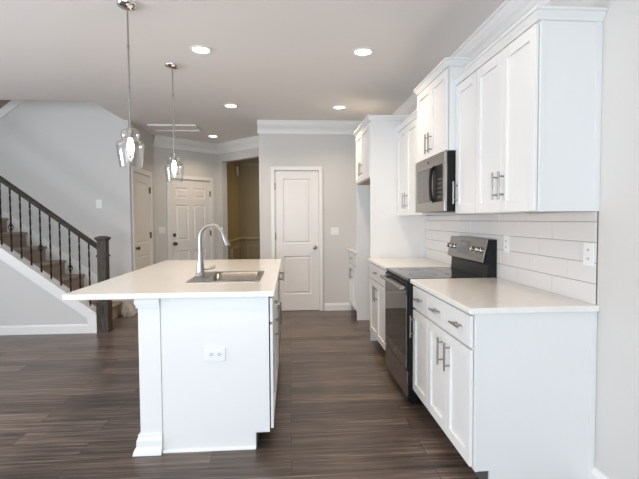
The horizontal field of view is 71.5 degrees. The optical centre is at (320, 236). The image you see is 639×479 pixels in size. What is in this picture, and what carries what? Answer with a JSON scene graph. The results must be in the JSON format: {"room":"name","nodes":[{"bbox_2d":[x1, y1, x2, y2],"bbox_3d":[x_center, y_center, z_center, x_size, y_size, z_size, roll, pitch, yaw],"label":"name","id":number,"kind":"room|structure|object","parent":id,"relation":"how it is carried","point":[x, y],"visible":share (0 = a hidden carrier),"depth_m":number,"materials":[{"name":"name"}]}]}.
{"room":"kitchen","nodes":[
{"label":"kitchen","id":0,"kind":"room"},
{"bbox_2d":[0,259,87,325],"bbox_3d":[-4.128,-0.030,5.225,2.880,2.375,0.120,-1,2,-4],"label":"wall","id":1,"kind":"structure","parent":0,"point":[23,301],"depth_m":5.24,"materials":[{"name":"white paint"}]},
{"bbox_2d":[0,324,87,334],"bbox_3d":[-4.161,1.105,5.199,2.789,0.110,0.016,-1,2,-4],"label":"baseboard","id":2,"kind":"structure","parent":1,"relation":"attached to","point":[59,328],"depth_m":5.25,"materials":[{"name":"white paint"}]},
{"bbox_2d":[0,241,96,332],"bbox_3d":[-4.125,-0.151,5.207,2.885,2.195,0.155,-1,2,-4],"label":"trim","id":3,"kind":"structure","parent":1,"relation":"attached to","point":[4,248],"depth_m":5.26,"materials":[{"name":"white paint"}]},
{"bbox_2d":[0,176,112,332],"bbox_3d":[-3.965,-0.381,5.222,2.831,3.074,0.142,-1,2,-4],"label":"stair railing","id":4,"kind":"object","parent":3,"relation":"on","point":[103,307],"visible":0.96,"depth_m":5.29,"materials":[{"name":"brown wood"}]},
{"bbox_2d":[0,100,133,306],"bbox_3d":[-4.178,-1.482,6.174,2.960,5.200,0.115,-1,2,-4],"label":"wall","id":5,"kind":"structure","parent":0,"point":[62,155],"depth_m":6.19,"materials":[{"name":"white paint"}]},
{"bbox_2d":[0,100,24,118],"bbox_3d":[-4.199,-1.875,5.998,1.500,1.420,0.198,-1,2,-4],"label":"flight","id":6,"kind":"object","parent":5,"relation":"attached to","point":[6,106],"visible":0.08,"depth_m":6.08,"materials":[{"name":"white paint"}]},
{"bbox_2d":[96,200,101,207],"bbox_3d":[-3.115,-0.463,6.228,0.078,0.118,0.009,-1,2,-4],"label":"light switch","id":7,"kind":"object","parent":5,"relation":"attached to","point":[98,202],"visible":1,"depth_m":6.23,"materials":[{"name":"white plastic"}]},
{"bbox_2d":[131,122,155,263],"bbox_3d":[-2.792,-0.290,6.897,0.115,2.743,1.034,-1,2,-4],"label":"wall","id":8,"kind":"structure","parent":0,"point":[145,137],"depth_m":6.96,"materials":[{"name":"white paint"}]},
{"bbox_2d":[131,166,153,312],"bbox_3d":[-2.752,0.026,6.804,0.166,2.119,0.912,-1,2,-4],"label":"door","id":9,"kind":"structure","parent":8,"relation":"in","point":[141,179],"depth_m":6.81,"materials":[{"name":"white paint"}]},
{"bbox_2d":[153,147,218,262],"bbox_3d":[-2.393,-0.334,7.939,0.115,2.743,1.285,2,3,41],"label":"wall","id":10,"kind":"structure","parent":0,"point":[197,164],"depth_m":7.61,"materials":[{"name":"white paint"}]},
{"bbox_2d":[159,227,164,233],"bbox_3d":[-2.688,-0.113,7.512,0.009,0.118,0.115,2,3,41],"label":"light switch","id":11,"kind":"object","parent":10,"relation":"attached to","point":[161,229],"visible":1,"depth_m":7.51,"materials":[{"name":"white plastic"}]},
{"bbox_2d":[153,135,217,154],"bbox_3d":[-2.328,-1.612,7.811,0.095,0.180,1.304,2,3,41],"label":"trim","id":12,"kind":"structure","parent":10,"relation":"attached to","point":[158,140],"depth_m":7.75,"materials":[{"name":"white paint"}]},
{"bbox_2d":[166,174,214,259],"bbox_3d":[-2.335,-0.023,7.970,0.166,2.119,0.942,2,3,41],"label":"door","id":13,"kind":"structure","parent":10,"relation":"in","point":[190,201],"depth_m":7.92,"materials":[{"name":"white paint"}]},
{"bbox_2d":[227,161,239,259],"bbox_3d":[-1.874,-0.392,9.299,0.100,2.743,1.771,0,2,-2],"label":"wall","id":14,"kind":"structure","parent":0,"point":[233,195],"depth_m":9.26,"materials":[{"name":"beige paint"}]},
{"bbox_2d":[230,245,239,258],"bbox_3d":[-1.815,0.470,9.421,0.055,0.510,1.200,-1,2,-4],"label":"trim","id":15,"kind":"structure","parent":14,"relation":"attached to","point":[236,247],"depth_m":8.82,"materials":[{"name":"beige wood"}]},
{"bbox_2d":[229,237,240,243],"bbox_3d":[-1.810,0.068,9.405,0.030,0.075,1.601,0,2,-2],"label":"trim","id":16,"kind":"structure","parent":14,"relation":"attached to","point":[238,238],"depth_m":9.34,"materials":[{"name":"beige wood"}]},
{"bbox_2d":[218,148,258,259],"bbox_3d":[-1.406,-0.343,8.008,1.285,2.743,0.115,2,3,41],"label":"wall","id":17,"kind":"structure","parent":0,"point":[223,159],"depth_m":8.32,"materials":[{"name":"white paint"}]},
{"bbox_2d":[216,136,258,154],"bbox_3d":[-1.483,-1.620,7.878,1.285,0.180,0.095,2,3,41],"label":"trim","id":18,"kind":"structure","parent":17,"relation":"attached to","point":[251,142],"depth_m":7.86,"materials":[{"name":"white paint"}]},
{"bbox_2d":[0,310,478,478],"bbox_3d":[-1.930,1.231,4.076,7.300,0.080,13.700,-1,2,-4],"label":"floor","id":19,"kind":"structure","parent":0,"point":[70,403],"depth_m":3.01,"materials":[{"name":"brown wood"}]},
{"bbox_2d":[0,210,124,319],"bbox_3d":[-4.093,0.037,5.736,2.840,2.199,0.888,-1,2,-4],"label":"staircase","id":20,"kind":"structure","parent":19,"relation":"on","point":[117,305],"depth_m":6.13,"materials":[{"name":"carpet"}]},
{"bbox_2d":[122,301,134,317],"bbox_3d":[-2.692,1.002,6.205,0.161,0.212,0.176,0,2,19],"label":"cloth","id":21,"kind":"object","parent":19,"relation":"on","point":[128,310],"visible":1,"depth_m":6.15,"materials":[{"name":"beige fabric"}]},
{"bbox_2d":[132,282,281,456],"bbox_3d":[-0.730,0.756,3.558,0.835,0.896,2.053,-1,2,-4],"label":"base cabinet","id":22,"kind":"object","parent":19,"relation":"on","point":[189,403],"visible":0.8,"depth_m":2.57,"materials":[{"name":"white paint"}]},
{"bbox_2d":[62,259,280,300],"bbox_3d":[-0.927,0.291,3.550,1.180,0.033,2.095,-1,2,-4],"label":"countertop","id":23,"kind":"structure","parent":22,"relation":"on","point":[166,279],"depth_m":2.81,"materials":[{"name":"stone"}]},
{"bbox_2d":[196,223,229,275],"bbox_3d":[-0.784,0.090,3.225,0.278,0.380,0.070,0,2,15],"label":"faucet","id":24,"kind":"object","parent":23,"relation":"on","point":[200,270],"visible":1,"depth_m":3.23,"materials":[{"name":"grey metal"}]},
{"bbox_2d":[186,271,263,282],"bbox_3d":[-0.666,0.380,3.214,0.484,0.199,0.580,-1,2,-4],"label":"sink","id":25,"kind":"object","parent":23,"relation":"in","point":[215,276],"visible":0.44,"depth_m":3.45,"materials":[{"name":"silver metal"}]},
{"bbox_2d":[205,347,225,360],"bbox_3d":[-0.611,0.678,2.563,0.118,0.078,0.008,-1,2,-4],"label":"outlet","id":26,"kind":"object","parent":22,"relation":"attached to","point":[211,354],"visible":1,"depth_m":2.56,"materials":[{"name":"white plastic"}]},
{"bbox_2d":[208,352,213,356],"bbox_3d":[-0.632,0.678,2.559,0.032,0.028,0.002,-1,2,-4],"label":"socket","id":27,"kind":"object","parent":26,"relation":"attached to","point":[210,354],"depth_m":2.56,"materials":[{"name":"grey plastic"}]},
{"bbox_2d":[216,352,221,356],"bbox_3d":[-0.588,0.678,2.562,0.032,0.028,0.002,-1,2,-4],"label":"socket","id":28,"kind":"object","parent":26,"relation":"attached to","point":[218,354],"depth_m":2.56,"materials":[{"name":"grey plastic"}]},
{"bbox_2d":[278,271,284,360],"bbox_3d":[-0.371,0.679,4.108,0.075,0.770,0.597,-1,2,-4],"label":"dishwasher","id":29,"kind":"object","parent":22,"relation":"in","point":[283,273],"visible":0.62,"depth_m":3.87,"materials":[{"name":"silver metal"}]},
{"bbox_2d":[349,251,356,310],"bbox_3d":[0.728,0.646,6.226,0.654,0.884,0.648,-1,2,-4],"label":"base cabinet","id":30,"kind":"object","parent":19,"relation":"on","point":[352,257],"visible":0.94,"depth_m":6.14,"materials":[{"name":"white paint"}]},
{"bbox_2d":[348,248,356,253],"bbox_3d":[0.740,0.189,6.209,0.647,0.030,0.652,-1,2,-4],"label":"countertop","id":31,"kind":"structure","parent":30,"relation":"on","point":[353,250],"depth_m":6.17,"materials":[{"name":"stone"}]},
{"bbox_2d":[356,184,369,319],"bbox_3d":[0.777,-0.101,5.860,0.616,2.405,0.020,-1,2,-4],"label":"panel","id":32,"kind":"object","parent":19,"relation":"on","point":[362,191],"visible":0.24,"depth_m":5.85,"materials":[{"name":"white paint"}]},
{"bbox_2d":[370,262,386,349],"bbox_3d":[0.857,0.718,4.401,0.654,0.884,0.974,-1,2,-4],"label":"base cabinet","id":33,"kind":"object","parent":19,"relation":"on","point":[377,284],"visible":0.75,"depth_m":4.42,"materials":[{"name":"white paint"}]},
{"bbox_2d":[368,257,450,269],"bbox_3d":[0.869,0.261,4.384,0.647,0.030,0.976,-1,2,-4],"label":"countertop","id":34,"kind":"structure","parent":33,"relation":"on","point":[384,263],"depth_m":4.32,"materials":[{"name":"stone"}]},
{"bbox_2d":[370,120,424,340],"bbox_3d":[0.847,-0.062,4.872,0.616,2.405,0.020,-1,2,-4],"label":"panel","id":35,"kind":"object","parent":19,"relation":"on","point":[392,235],"visible":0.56,"depth_m":4.84,"materials":[{"name":"white paint"}]},
{"bbox_2d":[409,286,430,407],"bbox_3d":[0.956,0.773,3.017,0.654,0.884,0.338,-1,2,-4],"label":"base cabinet","id":36,"kind":"object","parent":19,"relation":"on","point":[420,319],"visible":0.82,"depth_m":2.99,"materials":[{"name":"white paint"}]},
{"bbox_2d":[380,236,496,403],"bbox_3d":[0.888,0.599,3.544,0.709,1.190,0.725,-1,2,-4],"label":"range","id":37,"kind":"object","parent":19,"relation":"on","point":[472,257],"visible":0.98,"depth_m":3.37,"materials":[{"name":"black metal"}]},
{"bbox_2d":[386,267,485,280],"bbox_3d":[0.879,0.288,3.530,0.575,0.021,0.722,-1,2,-4],"label":"cooktop","id":38,"kind":"object","parent":37,"relation":"in","point":[400,273],"depth_m":3.46,"materials":[{"name":"grey glass"}]},
{"bbox_2d":[427,293,596,478],"bbox_3d":[0.997,0.793,2.505,0.665,0.884,0.688,-1,2,-4],"label":"base cabinet","id":39,"kind":"object","parent":19,"relation":"on","point":[514,394],"visible":0.94,"depth_m":2.17,"materials":[{"name":"white paint"}]},
{"bbox_2d":[410,278,599,313],"bbox_3d":[0.992,0.330,2.649,0.647,0.030,1.046,-1,2,-4],"label":"countertop","id":40,"kind":"structure","parent":39,"relation":"on","point":[470,295],"depth_m":2.41,"materials":[{"name":"stone"}]},
{"bbox_2d":[239,166,259,258],"bbox_3d":[-0.601,-0.441,10.324,2.731,2.743,0.100,-1,2,-4],"label":"wall","id":41,"kind":"structure","parent":0,"point":[248,175],"depth_m":10.19,"materials":[{"name":"beige paint"}]},
{"bbox_2d":[240,158,258,165],"bbox_3d":[-0.551,-1.718,10.179,2.632,0.180,0.095,-1,2,-4],"label":"trim","id":42,"kind":"structure","parent":41,"relation":"attached to","point":[249,162],"depth_m":10.12,"materials":[{"name":"beige wood"}]},
{"bbox_2d":[241,237,259,239],"bbox_3d":[-0.543,0.025,10.281,2.632,0.075,0.030,-1,2,-4],"label":"trim","id":43,"kind":"structure","parent":41,"relation":"attached to","point":[242,238],"depth_m":10.20,"materials":[{"name":"beige wood"}]},
{"bbox_2d":[0,0,504,143],"bbox_3d":[-1.948,-1.610,3.962,7.300,0.120,13.700,-1,2,-4],"label":"ceiling","id":44,"kind":"structure","parent":0,"point":[271,59],"depth_m":3.79,"materials":[{"name":"white paint"}]},
{"bbox_2d":[116,0,144,167],"bbox_3d":[-1.253,-0.984,2.902,0.172,1.052,0.172,1,3,28],"label":"pendant lamp","id":45,"kind":"object","parent":44,"relation":"hanging from","point":[127,5],"visible":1,"depth_m":2.89,"materials":[{"name":"silver metal"}]},
{"bbox_2d":[127,126,133,138],"bbox_3d":[-1.251,-0.686,2.914,0.040,0.081,0.040,-1,2,-4],"label":"socket","id":46,"kind":"object","parent":45,"relation":"attached to","point":[130,132],"depth_m":2.90,"materials":[{"name":"grey metal"}]},
{"bbox_2d":[147,124,200,131],"bbox_3d":[-2.202,-1.647,6.711,0.700,0.022,0.420,-1,2,-4],"label":"attic hatch","id":47,"kind":"object","parent":44,"relation":"attached to","point":[157,127],"visible":1,"depth_m":6.70,"materials":[{"name":"white paint"}]},
{"bbox_2d":[164,63,183,181],"bbox_3d":[-1.341,-1.030,4.039,0.172,1.052,0.172,1,3,28],"label":"pendant lamp","id":48,"kind":"object","parent":44,"relation":"hanging from","point":[172,66],"visible":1,"depth_m":4.03,"materials":[{"name":"white"}]},
{"bbox_2d":[172,152,175,160],"bbox_3d":[-1.340,-0.731,4.051,0.040,0.081,0.040,-1,2,-4],"label":"socket","id":49,"kind":"object","parent":48,"relation":"attached to","point":[173,154],"depth_m":4.03,"materials":[{"name":"grey metal"}]},
{"bbox_2d":[189,45,211,53],"bbox_3d":[-0.987,-1.538,3.656,0.184,0.010,0.184,-1,2,-4],"label":"recessed light","id":50,"kind":"object","parent":44,"relation":"in","point":[198,49],"visible":1,"depth_m":3.65,"materials":[{"name":"white paint"}]},
{"bbox_2d":[193,47,208,52],"bbox_3d":[-0.987,-1.541,3.656,0.130,0.004,0.130,-2,3,-32],"label":"diffuser","id":51,"kind":"object","parent":50,"relation":"attached to","point":[195,49],"depth_m":3.66,"materials":[{"name":"white plastic"}]},
{"bbox_2d":[223,104,238,107],"bbox_3d":[-1.105,-1.610,5.456,0.184,0.010,0.184,-1,2,-4],"label":"recessed light","id":52,"kind":"object","parent":44,"relation":"in","point":[224,105],"visible":1,"depth_m":5.44,"materials":[{"name":"white paint"}]},
{"bbox_2d":[332,105,346,108],"bbox_3d":[0.233,-1.622,5.561,0.184,0.010,0.184,-1,2,-4],"label":"recessed light","id":53,"kind":"object","parent":44,"relation":"in","point":[336,106],"visible":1,"depth_m":5.56,"materials":[{"name":"white paint"}]},
{"bbox_2d":[352,47,373,55],"bbox_3d":[0.352,-1.549,3.722,0.184,0.010,0.184,-1,2,-4],"label":"recessed light","id":54,"kind":"object","parent":44,"relation":"in","point":[363,51],"visible":1,"depth_m":3.71,"materials":[{"name":"white paint"}]},
{"bbox_2d":[355,49,370,54],"bbox_3d":[0.352,-1.552,3.722,0.130,0.004,0.130,-1,2,-21],"label":"diffuser","id":55,"kind":"object","parent":54,"relation":"attached to","point":[357,51],"depth_m":3.72,"materials":[{"name":"white plastic"}]},
{"bbox_2d":[259,134,356,310],"bbox_3d":[0.072,-0.293,6.529,1.925,2.743,0.115,-1,2,-4],"label":"wall","id":56,"kind":"structure","parent":0,"point":[336,154],"depth_m":6.46,"materials":[{"name":"white paint"}]},
{"bbox_2d":[271,166,322,310],"bbox_3d":[-0.347,0.033,6.482,0.746,2.101,0.166,-1,2,-4],"label":"door","id":57,"kind":"structure","parent":56,"relation":"in","point":[296,192],"depth_m":6.46,"materials":[{"name":"white paint"}]},
{"bbox_2d":[257,120,361,134],"bbox_3d":[0.064,-1.569,6.373,1.942,0.180,0.095,-1,2,-4],"label":"trim","id":58,"kind":"structure","parent":56,"relation":"attached to","point":[314,127],"depth_m":6.36,"materials":[{"name":"white paint"}]},
{"bbox_2d":[331,227,338,234],"bbox_3d":[0.206,-0.085,6.485,0.115,0.118,0.009,-1,2,-4],"label":"light switch","id":59,"kind":"object","parent":56,"relation":"attached to","point":[334,230],"visible":1,"depth_m":6.48,"materials":[{"name":"white plastic"}]},
{"bbox_2d":[324,303,351,310],"bbox_3d":[0.251,1.025,6.529,0.400,0.108,0.016,-1,2,-4],"label":"baseboard","id":60,"kind":"structure","parent":56,"relation":"attached to","point":[327,306],"depth_m":6.52,"materials":[{"name":"white paint"}]},
{"bbox_2d":[427,0,638,478],"bbox_3d":[1.266,-0.210,4.295,0.140,2.743,13.600,-1,2,-4],"label":"wall","id":61,"kind":"structure","parent":0,"point":[617,357],"depth_m":2.03,"materials":[{"name":"white paint"}]},
{"bbox_2d":[353,115,408,184],"bbox_3d":[0.782,-0.998,5.327,0.665,0.672,1.084,-1,2,-4],"label":"upper cabinet","id":62,"kind":"object","parent":61,"relation":"attached to","point":[362,133],"visible":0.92,"depth_m":5.16,"materials":[{"name":"white paint"}]},
{"bbox_2d":[395,109,457,215],"bbox_3d":[1.005,-0.688,4.375,0.360,0.950,0.936,-1,2,-4],"label":"upper cabinet","id":63,"kind":"object","parent":61,"relation":"attached to","point":[406,130],"visible":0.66,"depth_m":4.41,"materials":[{"name":"white paint"}]},
{"bbox_2d":[413,57,474,162],"bbox_3d":[1.033,-0.945,3.495,0.424,0.633,0.806,-1,2,-4],"label":"upper cabinet","id":64,"kind":"object","parent":61,"relation":"attached to","point":[436,94],"visible":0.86,"depth_m":3.30,"materials":[{"name":"white paint"}]},
{"bbox_2d":[415,151,455,212],"bbox_3d":[1.024,-0.411,3.512,0.428,0.426,0.717,-1,2,-4],"label":"microwave","id":65,"kind":"object","parent":64,"relation":"attached to","point":[435,175],"visible":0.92,"depth_m":3.31,"materials":[{"name":"silver metal"}]},
{"bbox_2d":[393,0,553,114],"bbox_3d":[1.302,-1.400,1.972,0.095,0.180,9.057,-1,2,-4],"label":"trim","id":66,"kind":"structure","parent":61,"relation":"attached to","point":[509,12],"depth_m":3.14,"materials":[{"name":"white paint"}]},
{"bbox_2d":[452,61,499,213],"bbox_3d":[1.104,-0.632,2.972,0.360,0.950,0.340,-1,2,-4],"label":"upper cabinet","id":67,"kind":"object","parent":61,"relation":"attached to","point":[465,193],"visible":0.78,"depth_m":2.97,"materials":[{"name":"white paint"}]},
{"bbox_2d":[425,211,598,304],"bbox_3d":[1.248,0.050,3.523,0.010,0.456,2.730,-1,2,-4],"label":"backsplash","id":68,"kind":"structure","parent":61,"relation":"attached to","point":[545,253],"depth_m":2.67,"materials":[{"name":"white tile"}]},
{"bbox_2d":[503,235,509,252],"bbox_3d":[1.272,0.049,3.047,0.008,0.118,0.076,-1,2,-4],"label":"outlet","id":69,"kind":"object","parent":68,"relation":"attached to","point":[506,238],"visible":1,"depth_m":3.04,"materials":[{"name":"white plastic"}]},
{"bbox_2d":[583,242,594,266],"bbox_3d":[1.332,0.086,2.210,0.008,0.118,0.078,-1,2,-4],"label":"outlet","id":70,"kind":"object","parent":68,"relation":"attached to","point":[588,248],"visible":1,"depth_m":2.21,"materials":[{"name":"white plastic"}]},
{"bbox_2d":[472,5,607,212],"bbox_3d":[1.142,-0.611,2.442,0.360,0.950,0.720,-1,2,-4],"label":"upper cabinet","id":71,"kind":"object","parent":61,"relation":"attached to","point":[539,84],"visible":1,"depth_m":2.13,"materials":[{"name":"white paint"}]},
{"bbox_2d":[591,467,608,478],"bbox_3d":[1.513,1.284,-0.117,0.016,0.108,4.651,-1,2,-4],"label":"baseboard","id":72,"kind":"structure","parent":61,"relation":"attached to","point":[596,474],"depth_m":2.16,"materials":[{"name":"white paint"}]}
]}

